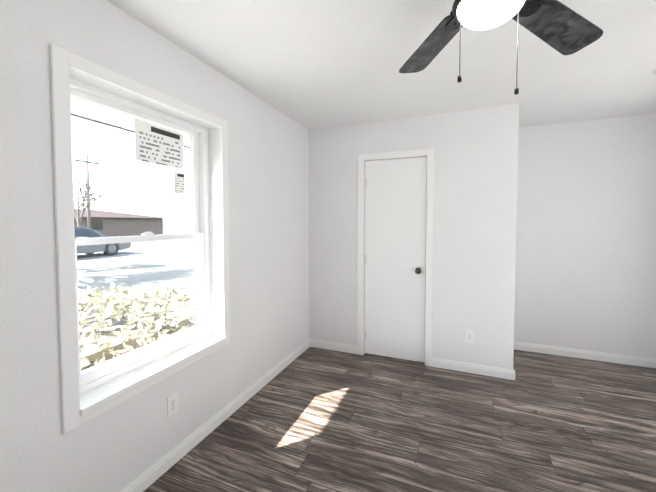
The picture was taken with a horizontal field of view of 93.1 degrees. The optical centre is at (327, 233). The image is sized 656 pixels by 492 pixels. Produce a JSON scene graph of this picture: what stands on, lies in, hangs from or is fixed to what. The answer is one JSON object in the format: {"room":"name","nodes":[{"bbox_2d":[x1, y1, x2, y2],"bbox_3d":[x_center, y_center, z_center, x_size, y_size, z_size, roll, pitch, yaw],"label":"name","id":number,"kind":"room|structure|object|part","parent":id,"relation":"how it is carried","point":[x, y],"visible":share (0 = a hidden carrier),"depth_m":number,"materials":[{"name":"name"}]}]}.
{"room":"empty living room","nodes":[
{"label":"empty living room","id":0,"kind":"room"},
{"bbox_2d":[0,0,308,491],"bbox_3d":[-0.945,0.119,2.011,0.240,2.440,5.095,1,2,22],"label":"wall","id":1,"kind":"structure","parent":0,"point":[120,447],"depth_m":1.55,"materials":[{"name":"paint"}]},
{"bbox_2d":[70,96,189,148],"bbox_3d":[-1.162,-0.908,2.677,0.690,0.158,14.000,1,2,22],"label":"porch roof","id":2,"kind":"structure","parent":1,"relation":"attached to","point":[86,114],"depth_m":2.17,"materials":[{"name":"white"}]},
{"bbox_2d":[49,44,229,433],"bbox_3d":[-0.910,0.021,1.747,0.018,1.594,1.040,1,2,22],"label":"window frame","id":3,"kind":"structure","parent":1,"relation":"in","point":[62,60],"depth_m":1.31,"materials":[{"name":"white wood"}]},
{"bbox_2d":[70,78,210,393],"bbox_3d":[-1.076,0.021,1.814,0.120,1.481,0.924,1,2,22],"label":"window","id":4,"kind":"structure","parent":1,"relation":"in","point":[92,377],"depth_m":1.85,"materials":[{"name":"clear glass"}]},
{"bbox_2d":[134,118,183,168],"bbox_3d":[-1.028,-0.541,1.914,0.001,0.235,0.340,1,2,22],"label":"window sticker","id":5,"kind":"object","parent":4,"relation":"attached to","point":[156,144],"visible":1,"depth_m":1.90,"materials":[{"name":"white paper"}]},
{"bbox_2d":[174,172,184,193],"bbox_3d":[-0.978,-0.333,2.047,0.001,0.140,0.090,1,2,22],"label":"window sticker","id":6,"kind":"object","parent":4,"relation":"attached to","point":[179,182],"visible":1,"depth_m":2.05,"materials":[{"name":"white paper"}]},
{"bbox_2d":[80,334,225,415],"bbox_3d":[-0.962,0.757,1.796,0.157,0.030,0.924,1,2,22],"label":"window sill","id":7,"kind":"structure","parent":1,"relation":"attached to","point":[103,394],"depth_m":1.65,"materials":[{"name":"white wood"}]},
{"bbox_2d":[167,392,177,417],"bbox_3d":[-0.904,0.997,1.812,0.008,0.115,0.070,1,2,22],"label":"electrical outlet","id":8,"kind":"object","parent":1,"relation":"attached to","point":[172,404],"visible":1,"depth_m":1.81,"materials":[{"name":"white plastic"}]},
{"bbox_2d":[120,338,311,491],"bbox_3d":[-0.969,1.310,1.651,0.015,0.086,4.085,1,2,22],"label":"baseboard","id":9,"kind":"structure","parent":1,"relation":"attached to","point":[145,480],"depth_m":2.04,"materials":[{"name":"white wood"}]},
{"bbox_2d":[106,0,655,129],"bbox_3d":[0.689,-1.151,1.306,3.760,0.150,5.095,1,2,22],"label":"ceiling","id":10,"kind":"structure","parent":0,"point":[312,64],"depth_m":1.96,"materials":[{"name":"paint"}]},
{"bbox_2d":[399,0,602,94],"bbox_3d":[0.495,-0.761,0.965,1.180,0.603,1.156,1,2,22],"label":"fan","id":11,"kind":"object","parent":10,"relation":"hanging from","point":[560,27],"visible":1,"depth_m":1.15,"materials":[{"name":"black wood"}]},
{"bbox_3d":[0.519,-0.707,0.994,0.198,0.058,0.198,1,2,22],"label":"globe","id":12,"kind":"part","parent":11,"relation":"part of"},
{"bbox_2d":[143,347,655,491],"bbox_3d":[0.689,1.438,1.404,3.760,0.150,5.095,1,2,22],"label":"floor","id":13,"kind":"structure","parent":0,"point":[312,419],"depth_m":2.10,"materials":[{"name":"brown wood"}]},
{"bbox_2d":[309,104,518,369],"bbox_3d":[0.745,0.074,3.176,2.025,2.440,0.110,1,2,22],"label":"wall","id":14,"kind":"structure","parent":0,"point":[475,200],"depth_m":2.95,"materials":[{"name":"paint"}]},
{"bbox_2d":[312,339,356,353],"bbox_3d":[0.062,1.243,3.428,0.542,0.086,0.015,1,2,22],"label":"baseboard","id":15,"kind":"structure","parent":14,"relation":"attached to","point":[347,348],"depth_m":3.42,"materials":[{"name":"white wood"}]},
{"bbox_2d":[364,178,366,337],"bbox_3d":[0.394,0.266,3.283,0.029,1.700,0.010,1,2,22],"label":"closet door hinges","id":16,"kind":"object","parent":14,"relation":"attached to","point":[365,258],"visible":1,"depth_m":3.28,"materials":[{"name":"white metal"}]},
{"bbox_2d":[364,157,426,361],"bbox_3d":[0.671,0.265,3.163,0.615,2.037,0.094,1,2,22],"label":"closet door","id":17,"kind":"structure","parent":14,"relation":"in","point":[395,230],"depth_m":3.17,"materials":[{"name":"white wood"}]},
{"bbox_3d":[0.887,0.369,3.061,0.062,0.062,0.059,1,2,22],"label":"knob","id":18,"kind":"part","parent":17,"relation":"part of","materials":[{"name":"brown metal"}]},
{"bbox_2d":[357,148,434,365],"bbox_3d":[0.685,0.232,3.197,0.759,2.124,0.128,1,2,22],"label":"door frame","id":19,"kind":"structure","parent":14,"relation":"attached to","point":[429,153],"depth_m":3.08,"materials":[{"name":"white wood"}]},
{"bbox_2d":[465,330,473,342],"bbox_3d":[1.328,0.965,2.912,0.070,0.115,0.008,1,2,22],"label":"electrical outlet","id":20,"kind":"object","parent":14,"relation":"attached to","point":[469,337],"visible":1,"depth_m":2.91,"materials":[{"name":"white plastic"}]},
{"bbox_2d":[432,357,511,379],"bbox_3d":[1.332,1.262,2.918,0.679,0.086,0.015,1,2,22],"label":"baseboard","id":21,"kind":"structure","parent":14,"relation":"attached to","point":[436,362],"depth_m":2.90,"materials":[{"name":"white wood"}]},
{"bbox_2d":[512,369,514,379],"bbox_3d":[1.806,1.254,3.128,0.015,0.086,0.760,1,2,22],"label":"baseboard","id":22,"kind":"structure","parent":14,"relation":"attached to","point":[513,371],"depth_m":2.78,"materials":[{"name":"white wood"}]},
{"bbox_2d":[514,114,655,358],"bbox_3d":[1.728,0.058,3.616,3.520,2.440,0.120,1,2,22],"label":"wall","id":23,"kind":"structure","parent":0,"point":[585,274],"depth_m":3.17,"materials":[{"name":"paint"}]},
{"bbox_2d":[514,341,655,367],"bbox_3d":[2.567,1.249,3.251,1.335,0.086,0.015,1,2,22],"label":"baseboard","id":24,"kind":"structure","parent":23,"relation":"attached to","point":[576,353],"depth_m":3.20,"materials":[{"name":"white wood"}]},
{"label":"outside","id":25,"kind":"structure","parent":0,"visible":0},
{"bbox_2d":[77,227,195,315],"bbox_3d":[-39.871,0.835,25.868,89.760,0.300,140.000,1,2,22],"label":"ground","id":26,"kind":"structure","parent":25,"point":[101,281],"depth_m":10.44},
{"bbox_2d":[73,154,100,227],"bbox_3d":[-19.890,-2.939,25.775,0.280,7.250,2.000,1,2,22],"label":"pole","id":27,"kind":"object","parent":26,"relation":"on","point":[87,161],"depth_m":25.68,"materials":[{"name":"grey wood"}]},
{"bbox_2d":[73,177,107,226],"bbox_3d":[-17.573,-1.554,22.378,3.846,4.740,2.377,1,2,22],"label":"tree","id":28,"kind":"object","parent":26,"relation":"on","point":[78,217],"depth_m":21.85,"materials":[{"name":"grey plant"}]},
{"bbox_2d":[74,209,162,236],"bbox_3d":[-32.983,-0.866,25.189,12.000,3.150,37.000,1,2,22],"label":"house","id":29,"kind":"structure","parent":26,"relation":"on","point":[130,219],"depth_m":35.28,"materials":[{"name":"brick"}]},
{"bbox_2d":[77,239,195,262],"bbox_3d":[-13.781,1.089,15.380,9.000,0.028,140.000,1,2,22],"label":"street","id":30,"kind":"structure","parent":26,"relation":"on","point":[151,251],"depth_m":18.02,"materials":[{"name":"grey asphalt"}]},
{"bbox_2d":[74,227,130,254],"bbox_3d":[-12.052,0.388,14.291,1.910,1.450,4.920,1,2,22],"label":"car","id":31,"kind":"object","parent":30,"relation":"on","point":[87,233],"depth_m":14.66,"materials":[{"name":"grey metal"}]},
{"bbox_2d":[78,277,196,371],"bbox_3d":[-1.498,0.979,3.419,1.389,1.185,8.066,1,2,22],"label":"hedge","id":32,"kind":"object","parent":26,"relation":"on","point":[104,298],"depth_m":2.47,"materials":[{"name":"green plant"}]}
]}

